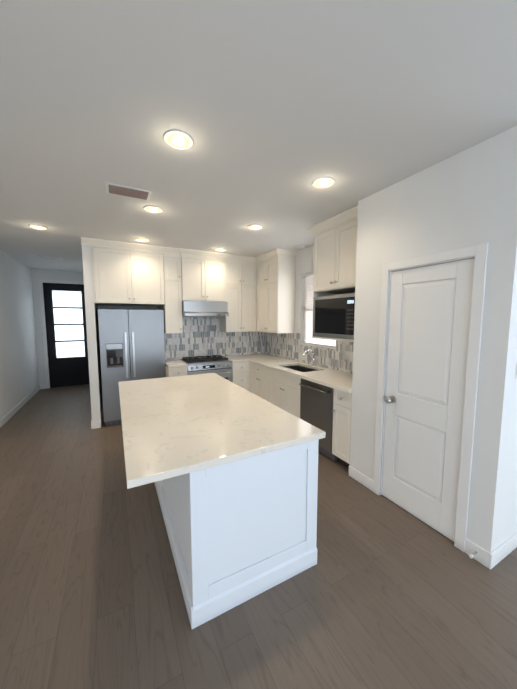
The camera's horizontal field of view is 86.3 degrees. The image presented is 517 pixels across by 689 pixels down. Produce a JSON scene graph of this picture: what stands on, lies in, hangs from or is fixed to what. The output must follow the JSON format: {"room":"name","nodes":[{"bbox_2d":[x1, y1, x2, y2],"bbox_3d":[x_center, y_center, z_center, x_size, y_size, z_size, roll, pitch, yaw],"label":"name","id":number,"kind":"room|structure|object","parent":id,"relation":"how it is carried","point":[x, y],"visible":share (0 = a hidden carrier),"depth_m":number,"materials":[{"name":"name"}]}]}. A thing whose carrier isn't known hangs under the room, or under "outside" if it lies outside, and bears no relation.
{"room":"kitchen","nodes":[
{"label":"kitchen","id":0,"kind":"room"},
{"bbox_2d":[0,384,516,688],"bbox_3d":[0.756,1.381,3.298,7.830,0.100,11.400,-3,6,-28],"label":"floor","id":1,"kind":"structure","parent":0,"point":[384,592],"depth_m":1.62,"materials":[{"name":"brown wood"}]},
{"bbox_2d":[98,308,165,425],"bbox_3d":[-2.114,0.310,4.643,0.910,1.782,0.942,-3,6,-28],"label":"fridge","id":2,"kind":"object","parent":1,"relation":"on","point":[132,344],"visible":0.75,"depth_m":4.21,"materials":[{"name":"grey metal"}]},
{"bbox_2d":[165,365,187,376],"bbox_3d":[-1.403,0.766,4.635,0.291,0.876,0.628,-3,6,-28],"label":"base cabinet","id":3,"kind":"object","parent":1,"relation":"on","point":[170,370],"depth_m":4.33,"materials":[{"name":"white wood"}]},
{"bbox_2d":[165,359,184,364],"bbox_3d":[-1.402,0.312,4.587,0.294,0.038,0.638,-3,6,-28],"label":"countertop","id":4,"kind":"structure","parent":3,"relation":"on","point":[178,362],"depth_m":4.54,"materials":[{"name":"white stone"}]},
{"bbox_2d":[180,355,231,381],"bbox_3d":[-0.915,0.710,4.840,0.764,0.950,0.693,-3,6,-28],"label":"range","id":5,"kind":"object","parent":1,"relation":"on","point":[219,365],"visible":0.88,"depth_m":4.63,"materials":[{"name":"grey metal"}]},
{"bbox_2d":[154,441,318,628],"bbox_3d":[-0.481,0.961,2.554,0.841,0.876,2.154,-3,6,-28],"label":"kitchen island","id":6,"kind":"object","parent":1,"relation":"on","point":[228,468],"depth_m":1.60,"materials":[{"name":"white paint"}]},
{"bbox_2d":[118,373,325,488],"bbox_3d":[-0.588,0.511,2.456,1.144,0.038,2.190,-3,6,-28],"label":"island countertop","id":7,"kind":"structure","parent":6,"relation":"on","point":[172,426],"depth_m":1.83,"materials":[{"name":"white stone"}]},
{"bbox_2d":[232,361,249,391],"bbox_3d":[-0.447,0.719,5.136,0.334,0.876,0.628,-3,6,-28],"label":"base cabinet","id":8,"kind":"object","parent":1,"relation":"on","point":[240,370],"depth_m":4.85,"materials":[{"name":"white wood"}]},
{"bbox_2d":[226,353,272,360],"bbox_3d":[-0.173,0.250,5.248,0.964,0.038,0.607,-3,6,-28],"label":"countertop","id":9,"kind":"structure","parent":8,"relation":"on","point":[249,356],"depth_m":5.13,"materials":[{"name":"white stone"}]},
{"bbox_2d":[249,361,299,402],"bbox_3d":[0.291,0.753,4.771,0.628,0.876,0.747,-3,6,-28],"label":"base cabinet","id":10,"kind":"object","parent":1,"relation":"on","point":[261,379],"depth_m":4.48,"materials":[{"name":"white wood"}]},
{"bbox_2d":[248,357,303,368],"bbox_3d":[0.276,0.299,4.725,0.657,0.038,0.739,-3,6,-28],"label":"countertop","id":11,"kind":"structure","parent":10,"relation":"on","point":[274,360],"depth_m":4.65,"materials":[{"name":"white stone"}]},
{"bbox_2d":[302,349,315,365],"bbox_3d":[0.750,0.201,4.191,0.246,0.257,0.109,-3,6,-28],"label":"faucet","id":12,"kind":"object","parent":10,"relation":"on","point":[313,359],"visible":1,"depth_m":4.20,"materials":[{"name":"silver metal"}]},
{"bbox_2d":[272,381,299,417],"bbox_3d":[0.618,0.929,4.164,0.628,0.640,0.887,-3,6,-28],"label":"base cabinet","id":13,"kind":"object","parent":1,"relation":"on","point":[276,381],"depth_m":3.90,"materials":[{"name":"white wood"}]},
{"bbox_2d":[332,389,351,467],"bbox_3d":[1.167,0.908,3.114,0.628,0.876,0.265,-3,6,-28],"label":"base cabinet","id":14,"kind":"object","parent":1,"relation":"on","point":[342,402],"depth_m":2.97,"materials":[{"name":"white wood"}]},
{"bbox_2d":[299,378,337,460],"bbox_3d":[0.930,0.871,3.477,0.671,0.862,0.597,-3,6,-28],"label":"dishwasher","id":15,"kind":"object","parent":14,"relation":"in","point":[316,404],"visible":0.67,"depth_m":3.26,"materials":[{"name":"grey metal"}]},
{"bbox_2d":[292,369,352,392],"bbox_3d":[0.990,0.425,3.374,0.657,0.038,0.968,-3,6,-28],"label":"countertop","id":16,"kind":"structure","parent":14,"relation":"on","point":[333,378],"depth_m":3.38,"materials":[{"name":"white stone"}]},
{"bbox_2d":[0,125,516,552],"bbox_3d":[0.756,-0.038,3.166,7.670,2.750,11.240,-3,6,-28],"label":"wall","id":17,"kind":"structure","parent":0,"point":[466,198],"depth_m":2.04,"materials":[{"name":"paint"}]},
{"bbox_2d":[0,385,40,427],"bbox_3d":[-2.526,1.440,1.570,0.013,0.105,11.000,-3,6,-28],"label":"baseboard","id":18,"kind":"structure","parent":17,"relation":"attached to","point":[27,398],"depth_m":4.93,"materials":[{"name":"white wood"}]},
{"bbox_2d":[39,279,83,388],"bbox_3d":[-4.546,-0.245,6.634,1.014,2.517,0.116,-3,6,-28],"label":"door frame","id":19,"kind":"structure","parent":17,"relation":"attached to","point":[42,301],"depth_m":6.38,"materials":[{"name":"white wood"}]},
{"bbox_2d":[43,283,89,387],"bbox_3d":[-4.531,-0.209,6.609,0.880,2.440,0.131,-3,6,-28],"label":"entry door","id":20,"kind":"structure","parent":17,"relation":"in","point":[65,313],"depth_m":6.61,"materials":[{"name":"black wood"}]},
{"bbox_2d":[91,420,95,428],"bbox_3d":[-3.228,1.069,5.537,0.038,0.105,3.293,-3,6,-28],"label":"baseboard","id":21,"kind":"structure","parent":17,"relation":"attached to","point":[93,424],"depth_m":4.09,"materials":[{"name":"white wood"}]},
{"bbox_2d":[91,246,164,306],"bbox_3d":[-2.137,-1.099,4.538,0.971,0.889,0.949,-3,6,-28],"label":"upper cabinet","id":22,"kind":"object","parent":17,"relation":"attached to","point":[122,277],"visible":1,"depth_m":4.14,"materials":[{"name":"white wood"}]},
{"bbox_2d":[81,237,255,262],"bbox_3d":[-1.222,-1.491,4.448,2.775,0.095,0.120,-3,6,-28],"label":"crown molding","id":23,"kind":"structure","parent":17,"relation":"attached to","point":[85,241],"depth_m":4.30,"materials":[{"name":"white wood"}]},
{"bbox_2d":[162,254,255,333],"bbox_3d":[-0.679,-0.905,4.986,2.003,1.359,0.409,-3,6,-28],"label":"upper cabinet","id":24,"kind":"object","parent":17,"relation":"attached to","point":[195,278],"visible":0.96,"depth_m":4.72,"materials":[{"name":"white wood"}]},
{"bbox_2d":[182,301,228,316],"bbox_3d":[-0.964,-0.617,4.809,0.756,0.253,0.506,-3,6,-28],"label":"range hood","id":25,"kind":"object","parent":24,"relation":"attached to","point":[204,309],"visible":0.81,"depth_m":4.62,"materials":[{"name":"silver metal"}]},
{"bbox_2d":[164,317,263,359],"bbox_3d":[-0.772,-0.143,5.238,1.986,0.746,0.008,-3,6,-28],"label":"backsplash","id":26,"kind":"structure","parent":17,"relation":"attached to","point":[201,336],"depth_m":5.14,"materials":[{"name":"grey tile"}]},
{"bbox_2d":[256,248,281,262],"bbox_3d":[0.157,-1.515,4.709,0.090,0.095,0.741,-3,6,-28],"label":"crown molding","id":27,"kind":"structure","parent":17,"relation":"attached to","point":[277,251],"depth_m":4.62,"materials":[{"name":"white wood"}]},
{"bbox_2d":[256,255,295,332],"bbox_3d":[0.277,-0.898,4.913,0.379,1.359,0.766,-3,6,-28],"label":"upper cabinet","id":28,"kind":"object","parent":17,"relation":"attached to","point":[275,294],"visible":1,"depth_m":4.64,"materials":[{"name":"white wood"}]},
{"bbox_2d":[281,249,297,256],"bbox_3d":[0.497,-1.497,4.521,0.305,0.095,0.090,-3,6,-28],"label":"crown molding","id":29,"kind":"structure","parent":17,"relation":"attached to","point":[285,252],"depth_m":4.50,"materials":[{"name":"white wood"}]},
{"bbox_2d":[264,332,353,373],"bbox_3d":[0.809,0.067,4.391,0.008,0.486,2.990,-3,6,-28],"label":"backsplash","id":30,"kind":"structure","parent":17,"relation":"attached to","point":[286,345],"depth_m":4.48,"materials":[{"name":"grey tile"}]},
{"bbox_2d":[344,351,352,360],"bbox_3d":[1.195,0.151,3.645,0.008,0.115,0.157,-3,6,-28],"label":"outlet","id":31,"kind":"object","parent":30,"relation":"attached to","point":[348,355],"visible":0.96,"depth_m":3.65,"materials":[{"name":"white plastic"}]},
{"bbox_2d":[303,285,335,345],"bbox_3d":[0.977,-0.539,4.229,0.050,1.250,0.950,-3,6,-28],"label":"window","id":32,"kind":"structure","parent":17,"relation":"in","point":[311,330],"depth_m":4.52,"materials":[{"name":"white"}]},
{"bbox_2d":[301,272,335,348],"bbox_3d":[0.924,-0.539,4.201,0.048,1.139,0.838,-3,6,-28],"label":"window blinds","id":33,"kind":"object","parent":32,"relation":"attached to","point":[308,279],"visible":0.42,"depth_m":4.41,"materials":[{"name":"white plastic"}]},
{"bbox_2d":[307,205,357,235],"bbox_3d":[0.851,-1.362,3.076,0.090,0.095,0.869,-3,6,-28],"label":"crown molding","id":34,"kind":"structure","parent":17,"relation":"attached to","point":[351,214],"depth_m":3.04,"materials":[{"name":"white wood"}]},
{"bbox_2d":[312,218,357,341],"bbox_3d":[1.085,-0.738,3.225,0.531,1.364,0.808,-3,6,-28],"label":"upper cabinet","id":35,"kind":"object","parent":17,"relation":"attached to","point":[335,248],"visible":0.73,"depth_m":3.13,"materials":[{"name":"white wood"}]},
{"bbox_2d":[313,293,354,339],"bbox_3d":[1.069,-0.331,3.281,0.482,0.487,0.716,-3,6,-28],"label":"microwave","id":36,"kind":"object","parent":35,"relation":"in","point":[333,316],"visible":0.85,"depth_m":3.15,"materials":[{"name":"grey"}]},
{"bbox_2d":[349,466,372,490],"bbox_3d":[1.020,1.330,2.744,0.013,0.105,0.315,-3,6,-28],"label":"baseboard","id":37,"kind":"structure","parent":17,"relation":"attached to","point":[358,476],"depth_m":2.73,"materials":[{"name":"white wood"}]},
{"bbox_2d":[382,258,474,541],"bbox_3d":[1.264,0.411,2.177,0.121,2.024,0.620,-3,6,-28],"label":"pantry door","id":38,"kind":"structure","parent":17,"relation":"in","point":[429,321],"depth_m":2.14,"materials":[{"name":"white wood"}]},
{"bbox_2d":[373,243,487,551],"bbox_3d":[1.317,0.374,2.202,0.126,2.109,0.770,-3,6,-28],"label":"door frame","id":39,"kind":"structure","parent":17,"relation":"attached to","point":[479,253],"depth_m":1.92,"materials":[{"name":"white wood"}]},
{"bbox_2d":[469,551,477,558],"bbox_3d":[1.442,1.406,1.847,0.077,0.022,0.021,-3,6,-28],"label":"door stop","id":40,"kind":"object","parent":17,"relation":"attached to","point":[471,556],"visible":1,"depth_m":1.84,"materials":[{"name":"grey metal"}]},
{"bbox_2d":[485,532,516,569],"bbox_3d":[3.159,1.338,2.663,3.723,0.105,0.016,-3,6,-28],"label":"baseboard","id":41,"kind":"structure","parent":17,"relation":"attached to","point":[489,560],"depth_m":1.86,"materials":[{"name":"white wood"}]},
{"bbox_2d":[0,0,516,271],"bbox_3d":[0.756,-1.466,3.032,7.830,0.120,11.400,-3,6,-28],"label":"ceiling","id":42,"kind":"structure","parent":0,"point":[274,109],"depth_m":1.48,"materials":[{"name":"paint"}]},
{"bbox_2d":[29,224,47,229],"bbox_3d":[-2.691,-1.431,3.370,0.184,0.012,0.184,-3,6,-28],"label":"recessed light","id":43,"kind":"object","parent":42,"relation":"in","point":[39,227],"visible":0.98,"depth_m":3.35,"materials":[{"name":"white"}]},
{"bbox_2d":[105,182,151,200],"bbox_3d":[-1.146,-1.344,2.436,0.360,0.012,0.210,-3,6,-28],"label":"ceiling vent","id":44,"kind":"object","parent":42,"relation":"in","point":[125,191],"visible":1,"depth_m":2.42,"materials":[{"name":"white"}]},
{"bbox_2d":[135,238,148,241],"bbox_3d":[-1.656,-1.482,3.913,0.184,0.012,0.184,-3,6,-28],"label":"recessed light","id":45,"kind":"object","parent":42,"relation":"in","point":[142,239],"visible":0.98,"depth_m":3.89,"materials":[{"name":"white"}]},
{"bbox_2d":[143,205,162,212],"bbox_3d":[-1.078,-1.380,2.820,0.184,0.012,0.184,-3,6,-28],"label":"recessed light","id":46,"kind":"object","parent":42,"relation":"in","point":[152,209],"visible":1,"depth_m":2.80,"materials":[{"name":"white"}]},
{"bbox_2d":[163,130,193,148],"bbox_3d":[-0.501,-1.278,1.728,0.184,0.012,0.184,-3,6,-28],"label":"recessed light","id":47,"kind":"object","parent":42,"relation":"in","point":[177,139],"visible":1,"depth_m":1.71,"materials":[{"name":"white"}]},
{"bbox_2d":[248,224,261,229],"bbox_3d":[-0.043,-1.431,3.363,0.184,0.012,0.184,-3,6,-28],"label":"recessed light","id":48,"kind":"object","parent":42,"relation":"in","point":[255,226],"visible":1,"depth_m":3.33,"materials":[{"name":"white glass"}]},
{"bbox_2d":[312,177,334,187],"bbox_3d":[0.535,-1.328,2.270,0.184,0.012,0.184,-3,6,-28],"label":"recessed light","id":49,"kind":"object","parent":42,"relation":"in","point":[323,182],"visible":1,"depth_m":2.25,"materials":[{"name":"white"}]},
{"bbox_2d":[276,369,299,388],"bbox_3d":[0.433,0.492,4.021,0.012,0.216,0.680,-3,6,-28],"label":"base cabinet","id":50,"kind":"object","parent":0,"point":[282,375],"depth_m":3.85,"materials":[{"name":"white wood"}]},
{"bbox_2d":[300,365,311,372],"bbox_3d":[0.807,0.474,4.217,0.012,0.216,0.680,-3,6,-28],"label":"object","id":51,"kind":"structure","parent":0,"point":[303,368],"depth_m":4.33,"materials":[{"name":"white stone"}]}
]}

